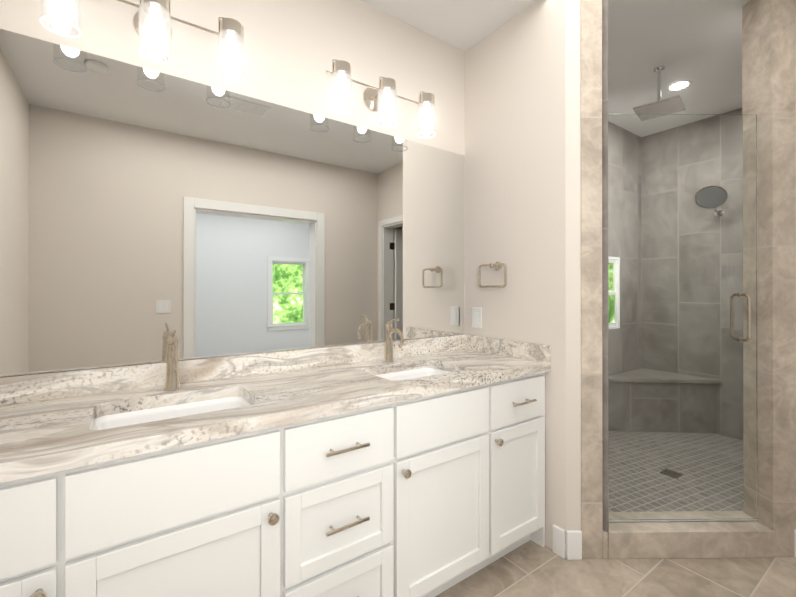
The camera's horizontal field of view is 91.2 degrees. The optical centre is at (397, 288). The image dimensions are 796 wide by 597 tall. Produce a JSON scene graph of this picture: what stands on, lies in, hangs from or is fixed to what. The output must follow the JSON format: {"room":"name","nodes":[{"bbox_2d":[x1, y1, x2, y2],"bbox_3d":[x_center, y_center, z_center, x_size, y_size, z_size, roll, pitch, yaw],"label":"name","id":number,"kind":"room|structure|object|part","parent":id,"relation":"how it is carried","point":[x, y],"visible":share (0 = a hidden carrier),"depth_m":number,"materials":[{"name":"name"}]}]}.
{"room":"bathroom","nodes":[
{"label":"bathroom","id":0,"kind":"room"},
{"bbox_2d":[0,0,464,376],"bbox_3d":[-0.579,-0.090,1.765,2.600,2.700,0.150,0,0,-35],"label":"wall","id":1,"kind":"structure","parent":0,"point":[294,49],"depth_m":1.77,"materials":[{"name":"beige paint"}]},
{"bbox_2d":[40,0,244,83],"bbox_3d":[-0.857,-0.914,1.371,0.600,0.228,0.177,0,0,-35],"label":"sconce","id":2,"kind":"object","parent":1,"relation":"attached to","point":[151,24],"visible":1,"depth_m":1.34,"materials":[{"name":"white glass"}]},
{"bbox_2d":[0,29,464,375],"bbox_3d":[-0.535,-0.266,1.699,2.286,1.077,0.006,0,0,-35],"label":"vanity mirror","id":3,"kind":"object","parent":1,"relation":"attached to","point":[144,213],"visible":1,"depth_m":1.52,"materials":[{"name":"silver metal"}]},
{"bbox_2d":[326,59,435,138],"bbox_3d":[-0.075,-0.913,1.920,0.600,0.228,0.177,0,0,-35],"label":"sconce","id":4,"kind":"object","parent":1,"relation":"attached to","point":[374,100],"visible":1,"depth_m":1.87,"materials":[{"name":"white glass"}]},
{"bbox_2d":[465,0,565,557],"bbox_3d":[0.656,-0.090,2.138,0.150,2.700,0.660,0,0,-35],"label":"wall","id":5,"kind":"structure","parent":0,"point":[515,198],"depth_m":2.01,"materials":[{"name":"beige paint"}]},
{"bbox_2d":[472,307,481,327],"bbox_3d":[0.460,0.171,2.280,0.007,0.118,0.075,0,0,-35],"label":"outlet","id":6,"kind":"object","parent":5,"relation":"attached to","point":[476,317],"visible":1,"depth_m":2.27,"materials":[{"name":"white plastic"}]},
{"bbox_2d":[478,262,506,287],"bbox_3d":[0.530,-0.076,2.135,0.059,0.144,0.198,0,0,-35],"label":"towel ring","id":7,"kind":"object","parent":5,"relation":"attached to","point":[497,265],"visible":1,"depth_m":2.12,"materials":[{"name":"silver metal"}]},
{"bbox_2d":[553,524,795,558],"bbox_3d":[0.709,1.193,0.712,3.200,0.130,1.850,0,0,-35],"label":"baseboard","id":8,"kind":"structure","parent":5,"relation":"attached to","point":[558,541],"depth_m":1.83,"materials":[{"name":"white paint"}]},
{"bbox_2d":[360,0,749,113],"bbox_3d":[2.027,-1.503,0.085,5.230,0.120,6.200,0,0,-35],"label":"ceiling","id":9,"kind":"structure","parent":0,"point":[698,43],"depth_m":2.24,"materials":[{"name":"white paint"}]},
{"bbox_2d":[633,66,684,113],"bbox_3d":[1.708,-1.302,2.548,0.250,0.271,0.250,0,0,43],"label":"shower head","id":10,"kind":"object","parent":9,"relation":"attached to","point":[672,105],"visible":0.94,"depth_m":2.53},
{"bbox_2d":[666,80,691,91],"bbox_3d":[1.988,-1.434,2.758,0.150,0.008,0.150,0,0,-35],"label":"recessed light","id":11,"kind":"object","parent":9,"relation":"in","point":[680,81],"depth_m":2.76,"materials":[{"name":"white paint"}]},
{"bbox_3d":[1.988,-1.436,2.758,0.110,0.001,0.110,0,0,-35],"label":"recessed ceiling light lens in the shower","id":12,"kind":"part","parent":11,"relation":"part of","materials":[{"name":"white plastic"}]},
{"bbox_2d":[565,0,580,530],"bbox_3d":[1.386,-0.090,1.908,1.205,2.700,0.150,0,0,-1],"label":"wall","id":13,"kind":"structure","parent":0,"point":[573,250],"depth_m":1.82,"materials":[{"name":"beige paint"}]},
{"bbox_2d":[608,114,757,519],"bbox_3d":[1.356,0.138,1.902,0.798,1.975,0.008,0,0,-1],"label":"door glass","id":14,"kind":"object","parent":13,"relation":"attached to","point":[682,231],"visible":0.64,"depth_m":1.90,"materials":[{"name":"clear glass"}]},
{"bbox_2d":[609,519,757,521],"bbox_3d":[1.356,1.128,1.900,0.798,0.006,0.012,0,0,-1],"label":"door sweep","id":15,"kind":"object","parent":14,"relation":"attached to","point":[683,520],"visible":0.64,"depth_m":1.90,"materials":[{"name":"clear plastic"}]},
{"bbox_2d":[739,292,750,341],"bbox_3d":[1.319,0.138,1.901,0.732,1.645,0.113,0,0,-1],"label":"hardware piece","id":16,"kind":"object","parent":14,"relation":"attached to","point":[748,338],"visible":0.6,"depth_m":1.85,"materials":[{"name":"silver metal"}]},
{"bbox_2d":[602,0,608,559],"bbox_3d":[0.755,-0.090,2.133,0.004,2.700,0.779,0,0,-35],"label":"wall","id":17,"kind":"structure","parent":0,"point":[605,382],"depth_m":1.82,"materials":[{"name":"tile"}]},
{"bbox_2d":[435,540,795,596],"bbox_3d":[1.122,1.309,1.368,4.930,0.100,2.750,0,0,-35],"label":"floor","id":18,"kind":"structure","parent":0,"point":[530,568],"depth_m":1.70,"materials":[{"name":"tile"}]},
{"bbox_2d":[0,462,103,596],"bbox_3d":[-1.080,0.829,0.966,0.551,0.858,0.571,0,0,-35],"label":"base cabinet","id":19,"kind":"object","parent":18,"relation":"on","point":[52,524],"depth_m":0.85,"materials":[{"name":"white wood"}]},
{"bbox_2d":[104,424,291,596],"bbox_3d":[-0.725,0.829,1.216,0.566,0.858,0.571,0,0,-35],"label":"base cabinet","id":20,"kind":"object","parent":18,"relation":"on","point":[213,518],"depth_m":1.02,"materials":[{"name":"white wood"}]},
{"bbox_2d":[292,399,415,596],"bbox_3d":[-0.337,0.830,1.488,0.524,0.858,0.571,0,0,-35],"label":"base cabinet","id":21,"kind":"object","parent":18,"relation":"on","point":[354,473],"depth_m":1.28,"materials":[{"name":"white wood"}]},
{"bbox_2d":[416,381,503,596],"bbox_3d":[0.049,0.830,1.759,0.561,0.858,0.571,0,0,-35],"label":"base cabinet","id":22,"kind":"object","parent":18,"relation":"on","point":[433,495],"depth_m":1.56,"materials":[{"name":"white wood"}]},
{"bbox_2d":[504,373,544,554],"bbox_3d":[0.372,0.831,1.986,0.476,0.858,0.571,0,0,-35],"label":"base cabinet","id":23,"kind":"object","parent":18,"relation":"on","point":[524,397],"depth_m":1.79,"materials":[{"name":"white wood"}]},
{"bbox_2d":[0,334,550,482],"bbox_3d":[-0.367,0.337,1.463,2.296,0.125,0.583,0,0,-35],"label":"countertop","id":24,"kind":"structure","parent":23,"relation":"on","point":[47,419],"depth_m":1.33,"materials":[{"name":"beige stone"}]},
{"bbox_2d":[92,396,250,429],"bbox_3d":[-0.682,0.490,1.215,0.480,0.180,0.340,0,0,-35],"label":"sink","id":25,"kind":"object","parent":24,"relation":"in","point":[140,416],"visible":0.17,"depth_m":1.32,"materials":[{"name":"white ceramic"}]},
{"bbox_2d":[164,330,180,390],"bbox_3d":[-0.775,0.250,1.348,0.054,0.217,0.150,0,0,-35],"label":"faucet","id":26,"kind":"object","parent":24,"relation":"on","point":[172,379],"visible":1,"depth_m":1.37,"materials":[{"name":"silver metal"}]},
{"bbox_2d":[383,318,403,362],"bbox_3d":[-0.018,0.251,1.880,0.054,0.217,0.150,0,0,-35],"label":"faucet","id":27,"kind":"object","parent":24,"relation":"on","point":[388,348],"visible":1,"depth_m":1.90,"materials":[{"name":"silver metal"}]},
{"bbox_2d":[375,368,448,380],"bbox_3d":[0.075,0.491,1.747,0.480,0.180,0.340,0,0,-35],"label":"sink","id":28,"kind":"object","parent":24,"relation":"in","point":[408,374],"visible":0.06,"depth_m":1.91,"materials":[{"name":"white ceramic"}]},
{"bbox_2d":[566,530,581,559],"bbox_3d":[0.820,1.195,1.815,0.070,0.130,0.014,0,0,-1],"label":"baseboard strip","id":29,"kind":"object","parent":18,"relation":"on","point":[573,544],"visible":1,"depth_m":1.81,"materials":[{"name":"white paint"}]},
{"bbox_2d":[580,0,795,558],"bbox_3d":[1.362,-0.090,1.903,1.014,2.700,0.158,0,0,-1],"label":"tiled wall","id":30,"kind":"structure","parent":0,"point":[768,69],"depth_m":1.83,"materials":[{"name":"beige tile"}]},
{"bbox_2d":[603,521,773,558],"bbox_3d":[1.356,1.198,1.904,0.805,0.125,0.172,0,0,-1],"label":"shower curb","id":31,"kind":"structure","parent":30,"relation":"attached to","point":[689,539],"depth_m":1.82,"materials":[{"name":"tile"}]},
{"bbox_2d":[723,108,741,114],"bbox_3d":[2.905,-0.088,2.990,0.150,2.700,1.850,0,0,-35],"label":"wall","id":32,"kind":"structure","parent":0,"point":[737,112],"depth_m":3.13,"materials":[{"name":"tile"}]},
{"bbox_2d":[795,0,795,81],"bbox_3d":[2.316,-0.091,1.341,0.150,2.700,1.329,0,0,-35],"label":"wall","id":33,"kind":"structure","parent":0,"point":[795,40],"depth_m":1.84,"materials":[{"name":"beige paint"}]}
]}

